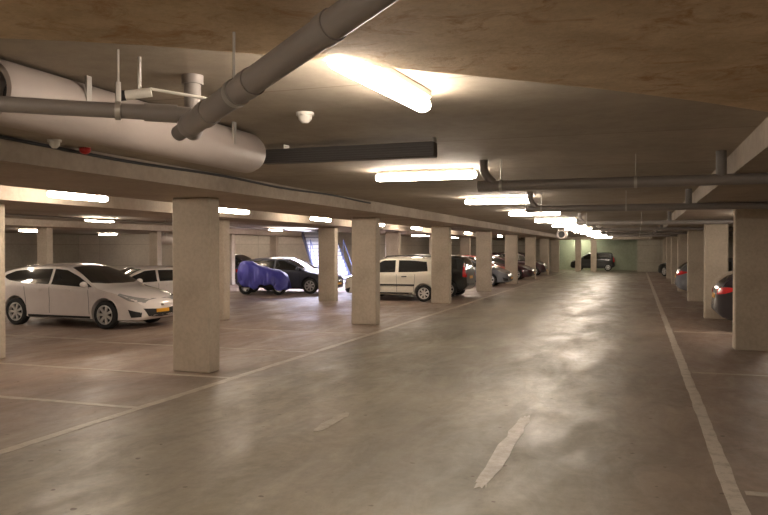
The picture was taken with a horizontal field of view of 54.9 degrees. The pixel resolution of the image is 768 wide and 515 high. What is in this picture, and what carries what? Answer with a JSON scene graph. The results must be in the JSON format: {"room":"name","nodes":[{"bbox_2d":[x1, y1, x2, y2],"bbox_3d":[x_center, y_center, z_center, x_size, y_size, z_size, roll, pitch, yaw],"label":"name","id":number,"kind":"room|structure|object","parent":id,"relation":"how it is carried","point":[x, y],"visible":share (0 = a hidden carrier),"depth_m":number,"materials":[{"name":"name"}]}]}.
{"room":"parking garage","nodes":[
{"label":"parking garage","id":0,"kind":"room"},
{"bbox_2d":[5,233,78,271],"bbox_3d":[-23.998,-0.178,41.512,0.300,3.400,77.000,0,1,19],"label":"wall","id":1,"kind":"structure","parent":0,"point":[20,248],"depth_m":46.47,"materials":[{"name":"concrete"}]},
{"bbox_2d":[79,233,428,274],"bbox_3d":[-8.310,-0.246,57.387,19.100,2.770,21.200,0,1,19],"label":"wall","id":2,"kind":"structure","parent":0,"point":[119,251],"depth_m":48.99,"materials":[{"name":"concrete"}]},
{"bbox_2d":[5,218,304,236],"bbox_3d":[-13.035,-1.128,22.425,2.000,0.240,47.990,0,1,19],"label":"trim","id":3,"kind":"structure","parent":2,"relation":"attached to","point":[9,222],"depth_m":27.82,"materials":[{"name":"concrete"}]},
{"bbox_2d":[0,270,767,514],"bbox_3d":[-3.231,1.504,34.421,43.600,0.200,77.000,0,1,19],"label":"floor","id":4,"kind":"structure","parent":0,"point":[613,428],"depth_m":8.25,"materials":[{"name":"concrete"}]},
{"bbox_2d":[0,203,4,358],"bbox_3d":[-6.577,0.385,12.161,0.620,2.550,0.300,0,1,19],"label":"concrete pillar","id":5,"kind":"structure","parent":4,"relation":"on","point":[2,205],"depth_m":12.14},
{"bbox_2d":[37,227,52,264],"bbox_3d":[-11.739,0.230,25.639,0.420,2.550,0.300,0,1,19],"label":"concrete pillar","id":6,"kind":"structure","parent":4,"relation":"on","point":[44,234],"depth_m":25.50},
{"bbox_2d":[6,335,91,339],"bbox_3d":[-8.041,1.620,15.510,4.750,0.003,0.115,0,1,19],"label":"painted line","id":7,"kind":"object","parent":4,"relation":"on","point":[6,335],"visible":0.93,"depth_m":15.04,"materials":[{"name":"white paint"}]},
{"bbox_2d":[0,395,136,408],"bbox_3d":[-4.961,1.694,9.117,4.520,0.003,0.116,0,1,19],"label":"painted line","id":8,"kind":"object","parent":4,"relation":"on","point":[1,396],"visible":1,"depth_m":8.67,"materials":[{"name":"white paint"}]},
{"bbox_2d":[5,263,172,328],"bbox_3d":[-7.183,0.860,17.849,4.488,1.470,2.093,0,1,21],"label":"car","id":9,"kind":"object","parent":4,"relation":"on","point":[106,295],"visible":0.94,"depth_m":17.10,"materials":[{"name":"white paint"}]},
{"bbox_2d":[80,282,87,287],"bbox_3d":[-6.758,0.613,16.705,0.140,0.145,0.264,0,1,21],"label":"mirror","id":10,"kind":"object","parent":9,"relation":"attached to","point":[83,284],"depth_m":16.63,"materials":[{"name":"white paint"}]},
{"bbox_2d":[144,306,172,315],"bbox_3d":[-5.133,1.246,17.071,0.072,0.224,1.205,0,1,21],"label":"grille","id":11,"kind":"object","parent":9,"relation":"attached to","point":[148,310],"depth_m":16.92,"materials":[{"name":"black plastic"}]},
{"bbox_2d":[0,363,229,378],"bbox_3d":[-4.297,1.671,11.057,4.520,0.003,0.114,0,1,19],"label":"painted line","id":12,"kind":"object","parent":4,"relation":"on","point":[0,363],"visible":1,"depth_m":10.94,"materials":[{"name":"white paint"}]},
{"bbox_2d":[120,265,172,293],"bbox_3d":[-7.073,0.893,21.348,4.039,1.323,1.883,-1,1,-41],"label":"car","id":13,"kind":"object","parent":4,"relation":"on","point":[158,276],"visible":0.09,"depth_m":20.99,"materials":[{"name":"white paint"}]},
{"bbox_2d":[149,231,161,264],"bbox_3d":[-9.731,0.162,31.504,0.420,2.550,0.300,0,1,19],"label":"concrete pillar","id":14,"kind":"structure","parent":4,"relation":"on","point":[154,236],"depth_m":31.36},
{"bbox_2d":[173,197,218,372],"bbox_3d":[-2.773,0.399,10.922,0.620,2.550,0.300,0,1,19],"label":"concrete pillar","id":15,"kind":"structure","parent":4,"relation":"on","point":[195,219],"depth_m":10.79,"materials":[{"name":"concrete"}]},
{"bbox_2d":[98,341,309,352],"bbox_3d":[-3.422,1.642,13.611,4.520,0.003,0.114,0,1,19],"label":"painted line","id":16,"kind":"object","parent":4,"relation":"on","point":[98,341],"visible":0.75,"depth_m":13.36,"materials":[{"name":"white paint"}]},
{"bbox_2d":[219,219,229,319],"bbox_3d":[-4.277,0.308,18.878,0.620,2.550,0.300,0,1,19],"label":"concrete pillar","id":17,"kind":"structure","parent":4,"relation":"on","point":[224,224],"depth_m":18.68,"materials":[{"name":"concrete"}]},
{"bbox_2d":[230,234,234,284],"bbox_3d":[-7.755,0.096,37.275,0.420,2.550,0.300,0,1,19],"label":"concrete pillar","id":18,"kind":"structure","parent":4,"relation":"on","point":[232,236],"depth_m":37.10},
{"bbox_2d":[235,254,250,278],"bbox_3d":[-7.900,0.578,39.286,3.572,1.540,1.920,0,1,19],"label":"car","id":19,"kind":"object","parent":4,"relation":"on","point":[239,258],"visible":0.11,"depth_m":38.59,"materials":[{"name":"black paint"}]},
{"bbox_2d":[237,261,291,294],"bbox_3d":[-4.706,0.798,29.107,2.136,1.333,1.113,0,1,15],"label":"motorcycle","id":20,"kind":"object","parent":4,"relation":"on","point":[251,275],"visible":1,"depth_m":28.80,"materials":[{"name":"fabric"}]},
{"bbox_2d":[270,236,278,256],"bbox_3d":[-6.200,0.043,41.816,0.420,2.550,0.300,0,1,19],"label":"concrete pillar","id":21,"kind":"structure","parent":4,"relation":"on","point":[274,240],"depth_m":41.68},
{"bbox_2d":[0,272,564,454],"bbox_3d":[4.927,1.443,30.834,0.136,0.003,58.500,0,1,19],"label":"painted line","id":22,"kind":"object","parent":4,"relation":"on","point":[15,447],"visible":0.94,"depth_m":9.20,"materials":[{"name":"white paint"}]},
{"bbox_2d":[235,257,342,293],"bbox_3d":[-3.937,0.710,30.848,4.488,1.470,2.093,0,1,19],"label":"car","id":23,"kind":"object","parent":4,"relation":"on","point":[302,274],"visible":0.52,"depth_m":29.98,"materials":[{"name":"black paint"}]},
{"bbox_2d":[219,328,358,333],"bbox_3d":[-2.483,1.610,16.354,4.520,0.003,0.114,0,1,19],"label":"painted line","id":24,"kind":"object","parent":4,"relation":"on","point":[219,328],"visible":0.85,"depth_m":16.13,"materials":[{"name":"white paint"}]},
{"bbox_2d":[302,230,351,286],"bbox_3d":[-2.902,-0.018,37.185,1.740,2.780,4.110,0,1,-17],"label":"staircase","id":25,"kind":"structure","parent":4,"relation":"on","point":[311,237],"depth_m":37.13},
{"bbox_2d":[318,227,337,300],"bbox_3d":[-1.939,0.229,25.708,0.620,2.550,0.300,0,1,19],"label":"concrete pillar","id":26,"kind":"structure","parent":4,"relation":"on","point":[327,236],"depth_m":25.57,"materials":[{"name":"concrete"}]},
{"bbox_2d":[313,412,349,431],"bbox_3d":[-0.538,1.710,7.712,0.152,0.003,0.923,0,1,19],"label":"paint","id":27,"kind":"object","parent":4,"relation":"on","point":[326,424],"visible":1,"depth_m":7.66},
{"bbox_2d":[284,312,423,316],"bbox_3d":[-1.090,1.563,20.422,4.520,0.003,0.115,0,1,19],"label":"painted line","id":28,"kind":"object","parent":4,"relation":"on","point":[284,312],"visible":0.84,"depth_m":20.32,"materials":[{"name":"white paint"}]},
{"bbox_2d":[352,217,379,324],"bbox_3d":[-0.435,0.321,17.753,0.620,2.550,0.300,0,1,19],"label":"concrete pillar","id":29,"kind":"structure","parent":4,"relation":"on","point":[365,230],"depth_m":17.61,"materials":[{"name":"concrete"}]},
{"bbox_2d":[314,304,436,307],"bbox_3d":[-0.118,1.531,23.261,4.520,0.003,0.115,0,1,19],"label":"painted line","id":30,"kind":"object","parent":4,"relation":"on","point":[314,304],"visible":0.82,"depth_m":23.12,"materials":[{"name":"white paint"}]},
{"bbox_2d":[345,255,430,301],"bbox_3d":[0.419,0.703,26.344,3.572,1.587,1.920,0,1,19],"label":"car","id":31,"kind":"object","parent":4,"relation":"on","point":[401,274],"visible":0.56,"depth_m":25.47,"materials":[{"name":"beige paint"}]},
{"bbox_2d":[385,232,400,256],"bbox_3d":[0.400,0.150,32.538,0.620,2.550,0.300,0,1,19],"label":"concrete pillar","id":32,"kind":"structure","parent":4,"relation":"on","point":[392,239],"depth_m":32.39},
{"bbox_2d":[380,254,474,296],"bbox_3d":[1.334,0.672,28.462,4.131,1.600,2.040,0,1,19],"label":"car","id":33,"kind":"object","parent":4,"relation":"on","point":[462,268],"visible":0.25,"depth_m":27.21,"materials":[{"name":"black paint"}]},
{"bbox_2d":[462,263,466,276],"bbox_3d":[2.977,0.464,27.154,0.149,0.510,0.290,0,1,19],"label":"tail light","id":34,"kind":"object","parent":33,"relation":"attached to","point":[464,266],"depth_m":27.07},
{"bbox_2d":[429,235,430,253],"bbox_3d":[2.739,0.071,39.369,0.620,2.550,0.300,0,1,19],"label":"concrete pillar","id":35,"kind":"structure","parent":4,"relation":"on","point":[429,235],"depth_m":39.30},
{"bbox_2d":[431,226,450,303],"bbox_3d":[1.904,0.242,24.583,0.620,2.550,0.300,0,1,19],"label":"concrete pillar","id":36,"kind":"structure","parent":4,"relation":"on","point":[440,235],"depth_m":24.44,"materials":[{"name":"concrete"}]},
{"bbox_2d":[460,237,470,254],"bbox_3d":[5.077,-0.007,46.199,0.620,2.550,0.300,0,1,19],"label":"concrete pillar","id":37,"kind":"structure","parent":4,"relation":"on","point":[465,242],"depth_m":46.05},
{"bbox_2d":[460,255,504,268],"bbox_3d":[4.786,0.609,39.593,4.488,1.470,2.093,0,1,19],"label":"car","id":38,"kind":"object","parent":4,"relation":"on","point":[493,264],"visible":0.09,"depth_m":38.97,"materials":[{"name":"red paint"}]},
{"bbox_2d":[476,231,491,291],"bbox_3d":[4.243,0.163,31.413,0.620,2.550,0.300,0,1,19],"label":"concrete pillar","id":39,"kind":"structure","parent":4,"relation":"on","point":[483,238],"depth_m":31.27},
{"bbox_2d":[466,256,512,285],"bbox_3d":[4.098,0.643,36.658,4.488,1.470,2.093,0,1,19],"label":"car","id":40,"kind":"object","parent":4,"relation":"on","point":[499,275],"visible":0.23,"depth_m":35.40,"materials":[{"name":"grey paint"}]},
{"bbox_2d":[474,415,529,488],"bbox_3d":[1.123,1.721,6.772,0.162,0.003,2.604,0,1,19],"label":"paint","id":41,"kind":"object","parent":4,"relation":"on","point":[502,452],"visible":1,"depth_m":6.50,"materials":[{"name":"paint"}]},
{"bbox_2d":[473,255,534,279],"bbox_3d":[6.654,0.560,43.816,4.488,1.470,2.093,0,1,19],"label":"car","id":42,"kind":"object","parent":4,"relation":"on","point":[523,270],"visible":0.34,"depth_m":42.78,"materials":[{"name":"red paint"}]},
{"bbox_2d":[505,234,517,283],"bbox_3d":[6.581,0.085,38.243,0.620,2.550,0.300,0,1,19],"label":"concrete pillar","id":43,"kind":"structure","parent":4,"relation":"on","point":[511,240],"depth_m":38.10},
{"bbox_2d":[492,252,546,274],"bbox_3d":[8.982,0.420,50.311,4.131,1.600,2.040,0,1,19],"label":"car","id":44,"kind":"object","parent":4,"relation":"on","point":[541,267],"visible":0.3,"depth_m":49.37,"materials":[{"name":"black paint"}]},
{"bbox_2d":[525,237,535,278],"bbox_3d":[8.920,0.006,45.074,0.620,2.550,0.300,0,1,19],"label":"concrete pillar","id":45,"kind":"structure","parent":4,"relation":"on","point":[530,242],"depth_m":44.93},
{"bbox_2d":[540,238,548,274],"bbox_3d":[11.259,-0.073,51.904,0.620,2.550,0.300,0,1,19],"label":"concrete pillar","id":46,"kind":"structure","parent":4,"relation":"on","point":[544,242],"depth_m":51.74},
{"bbox_2d":[551,239,559,271],"bbox_3d":[13.597,-0.152,58.734,0.620,2.550,0.300,0,1,19],"label":"concrete pillar","id":47,"kind":"structure","parent":4,"relation":"on","point":[555,244],"depth_m":58.60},
{"bbox_2d":[575,240,580,270],"bbox_3d":[15.631,-0.161,59.549,0.440,2.550,0.400,0,1,19],"label":"concrete pillar","id":48,"kind":"structure","parent":4,"relation":"on","point":[577,242],"depth_m":59.37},
{"bbox_2d":[570,252,614,270],"bbox_3d":[17.286,0.324,61.314,3.572,1.540,1.920,0,1,19],"label":"car","id":49,"kind":"object","parent":4,"relation":"on","point":[606,260],"visible":0.8,"depth_m":60.40,"materials":[{"name":"black paint"}]},
{"bbox_2d":[591,240,596,271],"bbox_3d":[16.766,-0.157,59.161,0.440,2.550,0.400,0,1,19],"label":"concrete pillar","id":50,"kind":"structure","parent":4,"relation":"on","point":[593,242],"depth_m":58.98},
{"bbox_2d":[658,263,665,275],"bbox_3d":[19.645,0.514,47.829,2.093,1.470,4.488,0,1,-15],"label":"car","id":51,"kind":"object","parent":4,"relation":"on","point":[662,267],"visible":0.15,"depth_m":49.01,"materials":[{"name":"black paint"}]},
{"bbox_2d":[663,238,665,262],"bbox_3d":[19.292,-0.056,50.422,0.560,2.550,0.300,0,1,19],"label":"concrete pillar","id":52,"kind":"structure","parent":4,"relation":"on","point":[664,239],"depth_m":50.33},
{"bbox_2d":[666,237,670,278],"bbox_3d":[17.154,0.016,44.178,0.560,2.550,0.300,0,1,19],"label":"concrete pillar","id":53,"kind":"structure","parent":4,"relation":"on","point":[668,239],"depth_m":44.09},
{"bbox_2d":[671,237,677,283],"bbox_3d":[15.016,0.088,37.935,0.560,2.550,0.300,0,1,19],"label":"concrete pillar","id":54,"kind":"structure","parent":4,"relation":"on","point":[674,240],"depth_m":37.84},
{"bbox_2d":[677,234,686,290],"bbox_3d":[12.878,0.160,31.691,0.560,2.550,0.300,0,1,19],"label":"concrete pillar","id":55,"kind":"structure","parent":4,"relation":"on","point":[682,238],"depth_m":31.58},
{"bbox_2d":[687,230,703,301],"bbox_3d":[10.740,0.232,25.447,0.560,2.550,0.300,0,1,19],"label":"concrete pillar","id":56,"kind":"structure","parent":4,"relation":"on","point":[695,238],"depth_m":25.32,"materials":[{"name":"concrete"}]},
{"bbox_2d":[646,272,750,514],"bbox_3d":[10.594,1.466,28.894,0.136,0.003,58.500,0,1,19],"label":"painted line","id":57,"kind":"object","parent":4,"relation":"on","point":[737,505],"visible":0.98,"depth_m":7.04,"materials":[{"name":"white paint"}]},
{"bbox_2d":[674,258,732,290],"bbox_3d":[13.407,0.743,27.975,4.488,1.470,2.093,0,1,19],"label":"car","id":58,"kind":"object","parent":4,"relation":"on","point":[680,282],"visible":0.22,"depth_m":27.89,"materials":[{"name":"grey paint"}]},
{"bbox_2d":[674,331,732,333],"bbox_3d":[8.612,1.622,15.357,4.840,0.003,0.115,0,1,19],"label":"painted line","id":59,"kind":"object","parent":4,"relation":"on","point":[674,331],"visible":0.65,"depth_m":15.92,"materials":[{"name":"white paint"}]},
{"bbox_2d":[703,224,728,318],"bbox_3d":[8.570,0.305,19.109,0.560,2.550,0.300,0,1,19],"label":"concrete pillar","id":60,"kind":"structure","parent":4,"relation":"on","point":[716,236],"depth_m":18.99,"materials":[{"name":"concrete"}]},
{"bbox_2d":[711,270,732,320],"bbox_3d":[9.627,0.879,16.164,4.488,1.470,2.093,0,1,19],"label":"car","id":61,"kind":"object","parent":4,"relation":"on","point":[722,291],"visible":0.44,"depth_m":16.17,"materials":[{"name":"paint"}]},
{"bbox_2d":[717,287,732,293],"bbox_3d":[7.450,0.732,16.224,0.185,0.170,0.608,0,1,-18],"label":"tail light","id":62,"kind":"object","parent":61,"relation":"attached to","point":[720,290],"depth_m":16.10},
{"bbox_2d":[692,372,767,376],"bbox_3d":[6.782,1.683,10.012,4.840,0.003,0.115,0,1,19],"label":"painted line","id":63,"kind":"object","parent":4,"relation":"on","point":[692,372],"visible":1,"depth_m":10.59,"materials":[{"name":"white paint"}]},
{"bbox_2d":[733,209,767,350],"bbox_3d":[6.546,0.373,13.196,0.560,2.550,0.300,0,1,19],"label":"concrete pillar","id":64,"kind":"structure","parent":4,"relation":"on","point":[750,226],"depth_m":13.06,"materials":[{"name":"concrete"}]},
{"bbox_2d":[745,491,767,496],"bbox_3d":[4.955,1.745,4.676,4.840,0.003,0.116,0,1,19],"label":"painted line","id":65,"kind":"object","parent":4,"relation":"on","point":[751,493],"visible":1,"depth_m":5.44,"materials":[{"name":"white paint"}]},
{"bbox_2d":[0,38,767,237],"bbox_3d":[-3.231,-1.581,34.385,43.600,0.430,77.000,0,1,19],"label":"ceiling","id":66,"kind":"structure","parent":0,"point":[537,130],"depth_m":6.06,"materials":[{"name":"concrete"}]},
{"bbox_2d":[19,229,36,231],"bbox_3d":[-17.259,-1.320,36.020,0.104,0.131,1.280,0,1,19],"label":"ceiling light","id":67,"kind":"object","parent":66,"relation":"attached to","point":[21,230],"visible":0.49,"depth_m":35.90,"materials":[{"name":"white"}]},
{"bbox_2d":[19,230,36,231],"bbox_3d":[-17.259,-1.300,36.020,0.104,0.091,1.280,0,1,19],"label":"diffuser","id":68,"kind":"object","parent":67,"relation":"attached to","point":[19,230],"depth_m":35.91,"materials":[{"name":"white"}]},
{"bbox_2d":[47,139,61,148],"bbox_3d":[-2.925,-1.008,6.571,0.120,0.075,0.120,0,1,19],"label":"smoke detector","id":69,"kind":"object","parent":66,"relation":"attached to","point":[54,143],"visible":1,"depth_m":6.54,"materials":[{"name":"white plastic"}]},
{"bbox_2d":[47,190,107,201],"bbox_3d":[-4.760,-0.968,11.555,0.104,0.131,1.280,0,1,19],"label":"ceiling light","id":70,"kind":"object","parent":66,"relation":"attached to","point":[55,194],"visible":0.84,"depth_m":11.45,"materials":[{"name":"white"}]},
{"bbox_2d":[79,147,90,153],"bbox_3d":[-2.858,-1.032,7.077,0.110,0.090,0.110,0,1,19],"label":"beacon","id":71,"kind":"object","parent":66,"relation":"attached to","point":[84,150],"visible":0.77,"depth_m":7.04,"materials":[{"name":"red plastic"}]},
{"bbox_2d":[85,217,113,222],"bbox_3d":[-8.826,-1.169,22.987,0.104,0.131,1.280,0,1,19],"label":"ceiling light","id":72,"kind":"object","parent":66,"relation":"attached to","point":[85,217],"visible":0.48,"depth_m":22.88,"materials":[{"name":"white"}]},
{"bbox_2d":[85,220,113,222],"bbox_3d":[-8.826,-1.150,22.987,0.104,0.091,1.280,0,1,19],"label":"diffuser","id":73,"kind":"object","parent":72,"relation":"attached to","point":[85,220],"depth_m":22.84,"materials":[{"name":"white"}]},
{"bbox_2d":[99,233,116,234],"bbox_3d":[-16.806,-1.424,45.060,1.280,0.131,0.104,0,1,19],"label":"ceiling light","id":74,"kind":"object","parent":66,"relation":"attached to","point":[99,233],"visible":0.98,"depth_m":45.00,"materials":[{"name":"white"}]},
{"bbox_2d":[0,59,265,172],"bbox_3d":[-1.554,-0.859,4.962,0.333,0.337,2.650,0,1,19],"label":"ventilation duct","id":75,"kind":"object","parent":66,"relation":"hanging from","point":[219,146],"visible":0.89,"depth_m":4.42,"materials":[{"name":"metal"}]},
{"bbox_2d":[121,56,206,100],"bbox_3d":[-1.126,-0.899,3.765,0.456,0.228,0.056,0,1,-10],"label":"security camera","id":76,"kind":"object","parent":66,"relation":"attached to","point":[137,93],"visible":0.77,"depth_m":3.73,"materials":[{"name":"metal"}]},
{"bbox_2d":[161,233,172,244],"bbox_3d":[-12.419,-1.122,43.985,2.000,0.710,0.600,0,1,-36],"label":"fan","id":77,"kind":"object","parent":66,"relation":"hanging from","point":[166,239],"visible":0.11,"depth_m":43.47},
{"bbox_2d":[5,213,351,233],"bbox_3d":[-6.242,-1.220,27.757,0.060,0.140,32.500,0,1,19],"label":"conduit","id":78,"kind":"object","parent":66,"relation":"attached to","point":[6,214],"visible":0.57,"depth_m":22.41,"materials":[{"name":"metal"}]},
{"bbox_2d":[0,0,398,140],"bbox_3d":[-0.918,-0.779,3.095,3.789,0.487,2.000,0,1,19],"label":"drain pipe","id":79,"kind":"object","parent":66,"relation":"attached to","point":[331,25],"visible":1,"depth_m":2.98,"materials":[{"name":"grey plastic"}]},
{"bbox_2d":[177,114,199,137],"bbox_3d":[-0.873,-0.595,3.329,0.110,0.109,0.066,-1,1,-40],"label":"pipe","id":80,"kind":"object","parent":79,"relation":"attached to","point":[184,131],"depth_m":3.29,"materials":[{"name":"grey plastic"}]},
{"bbox_2d":[219,207,248,214],"bbox_3d":[-3.248,-1.019,15.973,0.104,0.131,1.280,0,1,19],"label":"ceiling light","id":81,"kind":"object","parent":66,"relation":"attached to","point":[221,209],"visible":0.56,"depth_m":15.89,"materials":[{"name":"white"}]},
{"bbox_2d":[296,111,313,123],"bbox_3d":[-0.561,-0.993,5.265,0.130,0.075,0.130,0,1,19],"label":"smoke detector","id":82,"kind":"object","parent":66,"relation":"attached to","point":[304,117],"visible":1,"depth_m":5.22,"materials":[{"name":"white plastic"}]},
{"bbox_2d":[310,216,330,221],"bbox_3d":[-1.735,-1.070,20.391,0.104,0.131,1.280,0,1,19],"label":"ceiling light","id":83,"kind":"object","parent":66,"relation":"attached to","point":[312,217],"visible":0.84,"depth_m":20.24,"materials":[{"name":"white"}]},
{"bbox_2d":[263,137,436,164],"bbox_3d":[-0.342,-0.962,6.708,1.670,0.170,0.128,0,1,19],"label":"ceiling vent","id":84,"kind":"object","parent":66,"relation":"in","point":[411,150],"visible":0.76,"depth_m":6.63,"materials":[{"name":"grey metal"}]},
{"bbox_2d":[327,58,430,111],"bbox_3d":[0.010,-0.951,4.002,0.104,0.131,1.280,0,1,23],"label":"ceiling light","id":85,"kind":"object","parent":66,"relation":"attached to","point":[389,82],"visible":0.74,"depth_m":3.94,"materials":[{"name":"white plastic"}]},
{"bbox_2d":[0,0,767,111],"bbox_3d":[-2.214,-0.934,-0.072,5.950,0.110,12.430,0,1,19],"label":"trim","id":86,"kind":"structure","parent":66,"relation":"attached to","point":[708,51],"depth_m":3.01,"materials":[{"name":"concrete"}]},
{"bbox_2d":[411,226,421,229],"bbox_3d":[1.290,-1.171,29.227,0.104,0.131,1.280,0,1,19],"label":"ceiling light","id":87,"kind":"object","parent":66,"relation":"attached to","point":[412,227],"visible":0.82,"depth_m":29.19,"materials":[{"name":"white"}]},
{"bbox_2d":[376,167,476,181],"bbox_3d":[0.500,-1.009,9.014,1.280,0.131,0.104,0,1,19],"label":"ceiling light","id":88,"kind":"object","parent":66,"relation":"attached to","point":[467,172],"visible":1,"depth_m":8.96,"materials":[{"name":"white"}]},
{"bbox_2d":[465,196,528,204],"bbox_3d":[2.136,-1.064,13.791,1.280,0.131,0.104,0,1,19],"label":"ceiling light","id":89,"kind":"object","parent":66,"relation":"attached to","point":[512,199],"visible":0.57,"depth_m":13.75,"materials":[{"name":"white"}]},
{"bbox_2d":[465,199,528,204],"bbox_3d":[2.136,-1.044,13.791,1.280,0.091,0.104,0,1,19],"label":"diffuser","id":90,"kind":"object","parent":89,"relation":"attached to","point":[468,201],"depth_m":13.77,"materials":[{"name":"white"}]},
{"bbox_2d":[509,210,559,215],"bbox_3d":[3.772,-1.119,18.568,1.280,0.131,0.104,0,1,19],"label":"ceiling light","id":91,"kind":"object","parent":66,"relation":"attached to","point":[519,212],"visible":0.75,"depth_m":18.58,"materials":[{"name":"white"}]},
{"bbox_2d":[509,212,559,215],"bbox_3d":[3.772,-1.099,18.569,1.280,0.091,0.104,0,1,19],"label":"diffuser","id":92,"kind":"object","parent":91,"relation":"attached to","point":[511,213],"depth_m":18.56,"materials":[{"name":"white"}]},
{"bbox_2d":[535,218,575,222],"bbox_3d":[5.407,-1.174,23.346,1.280,0.131,0.104,0,1,19],"label":"ceiling light","id":93,"kind":"object","parent":66,"relation":"attached to","point":[538,220],"visible":1,"depth_m":23.31,"materials":[{"name":"white"}]},
{"bbox_2d":[556,228,567,238],"bbox_3d":[8.280,-1.106,34.361,0.440,0.520,1.000,0,1,19],"label":"fan","id":94,"kind":"object","parent":66,"relation":"hanging from","point":[561,234],"visible":0.97,"depth_m":34.05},
{"bbox_2d":[552,223,585,226],"bbox_3d":[7.043,-1.229,28.123,1.280,0.131,0.104,0,1,19],"label":"ceiling light","id":95,"kind":"object","parent":66,"relation":"attached to","point":[561,224],"visible":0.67,"depth_m":28.11,"materials":[{"name":"white"}]},
{"bbox_2d":[552,225,585,226],"bbox_3d":[7.043,-1.209,28.123,1.280,0.091,0.104,0,1,19],"label":"diffuser","id":96,"kind":"object","parent":95,"relation":"attached to","point":[552,225],"depth_m":28.10,"materials":[{"name":"white"}]},
{"bbox_2d":[565,227,592,229],"bbox_3d":[8.679,-1.284,32.901,1.280,0.131,0.104,0,1,19],"label":"ceiling light","id":97,"kind":"object","parent":66,"relation":"attached to","point":[566,228],"visible":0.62,"depth_m":32.86,"materials":[{"name":"white"}]},
{"bbox_2d":[565,228,590,229],"bbox_3d":[8.679,-1.264,32.901,1.280,0.091,0.104,0,1,19],"label":"diffuser","id":98,"kind":"object","parent":97,"relation":"attached to","point":[565,228],"depth_m":32.87,"materials":[{"name":"white"}]},
{"bbox_2d":[574,230,599,232],"bbox_3d":[10.315,-1.339,37.678,1.280,0.131,0.104,0,1,19],"label":"ceiling light","id":99,"kind":"object","parent":66,"relation":"attached to","point":[575,231],"visible":0.78,"depth_m":37.70,"materials":[{"name":"white"}]},
{"bbox_2d":[574,231,599,232],"bbox_3d":[10.315,-1.319,37.678,1.280,0.091,0.104,0,1,19],"label":"diffuser","id":100,"kind":"object","parent":99,"relation":"attached to","point":[574,231],"depth_m":37.70,"materials":[{"name":"white"}]},
{"bbox_2d":[581,232,599,233],"bbox_3d":[11.951,-1.394,42.455,1.280,0.131,0.104,0,1,19],"label":"ceiling light","id":101,"kind":"object","parent":66,"relation":"attached to","point":[586,232],"visible":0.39,"depth_m":42.42,"materials":[{"name":"white"}]},
{"bbox_2d":[587,234,605,235],"bbox_3d":[13.586,-1.449,47.233,1.280,0.131,0.104,0,1,19],"label":"ceiling light","id":102,"kind":"object","parent":66,"relation":"attached to","point":[587,234],"visible":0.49,"depth_m":47.24,"materials":[{"name":"white"}]},
{"bbox_2d":[570,237,649,239],"bbox_3d":[17.902,-1.547,58.756,6.000,0.240,0.400,0,1,19],"label":"trim","id":103,"kind":"structure","parent":66,"relation":"attached to","point":[571,238],"depth_m":58.63,"materials":[{"name":"concrete"}]},
{"bbox_2d":[477,150,767,191],"bbox_3d":[5.359,-0.872,6.612,9.150,0.346,0.124,0,1,19],"label":"pipe","id":104,"kind":"object","parent":66,"relation":"attached to","point":[721,177],"visible":1,"depth_m":7.55,"materials":[{"name":"grey plastic"}]},
{"bbox_2d":[526,189,767,212],"bbox_3d":[6.870,-0.926,11.273,9.310,0.346,0.124,0,1,19],"label":"pipe","id":105,"kind":"object","parent":66,"relation":"attached to","point":[688,205],"visible":1,"depth_m":12.10,"materials":[{"name":"grey plastic"}]},
{"bbox_2d":[577,211,732,225],"bbox_3d":[9.432,-1.007,18.323,9.030,0.346,0.124,0,1,19],"label":"pipe","id":106,"kind":"object","parent":66,"relation":"attached to","point":[669,221],"visible":0.94,"depth_m":19.12,"materials":[{"name":"grey plastic"}]},
{"bbox_2d":[591,225,732,230],"bbox_3d":[11.570,-1.079,24.567,9.030,0.346,0.124,0,1,19],"label":"pipe","id":107,"kind":"object","parent":66,"relation":"attached to","point":[661,228],"visible":0.73,"depth_m":25.37,"materials":[{"name":"grey plastic"}]},
{"bbox_2d":[600,226,732,234],"bbox_3d":[13.708,-1.151,30.810,9.030,0.346,0.124,0,1,19],"label":"pipe","id":108,"kind":"object","parent":66,"relation":"attached to","point":[602,232],"visible":0.61,"depth_m":31.59,"materials":[{"name":"grey plastic"}]},
{"bbox_2d":[606,231,732,236],"bbox_3d":[15.845,-1.223,37.054,9.030,0.346,0.124,0,1,19],"label":"pipe","id":109,"kind":"object","parent":66,"relation":"attached to","point":[609,235],"visible":0.46,"depth_m":37.81,"materials":[{"name":"grey plastic"}]},
{"bbox_2d":[451,236,732,271],"bbox_3d":[6.762,-0.318,63.589,43.600,2.770,0.300,0,1,19],"label":"wall","id":110,"kind":"structure","parent":0,"point":[649,251],"depth_m":58.76,"materials":[{"name":"concrete"}]},
{"bbox_2d":[0,185,521,239],"bbox_3d":[-0.661,-1.209,29.392,2.000,0.240,69.190,0,1,19],"label":"beam","id":111,"kind":"structure","parent":110,"relation":"attached to","point":[19,198],"depth_m":14.94,"materials":[{"name":"concrete"}]},
{"bbox_2d":[0,134,569,239],"bbox_3d":[3.171,-1.194,28.081,2.000,0.240,69.190,0,1,19],"label":"beam","id":112,"kind":"structure","parent":110,"relation":"attached to","point":[24,165],"depth_m":9.49,"materials":[{"name":"concrete"}]},
{"bbox_2d":[0,135,370,203],"bbox_3d":[-2.543,-1.030,8.258,0.032,0.056,14.000,0,1,19],"label":"cable","id":113,"kind":"object","parent":112,"relation":"attached to","point":[1,136],"visible":0.99,"depth_m":8.23,"materials":[{"name":"black plastic"}]},
{"bbox_2d":[650,117,767,238],"bbox_3d":[10.787,-1.163,25.473,2.100,0.240,69.190,0,1,19],"label":"beam","id":114,"kind":"structure","parent":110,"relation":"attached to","point":[751,156],"depth_m":9.41,"materials":[{"name":"concrete"}]},
{"bbox_2d":[559,239,636,269],"bbox_3d":[17.422,-0.299,62.000,7.800,2.770,3.600,0,1,19],"label":"wall","id":115,"kind":"structure","parent":0,"point":[624,252],"depth_m":62.98,"materials":[{"name":"paint"}]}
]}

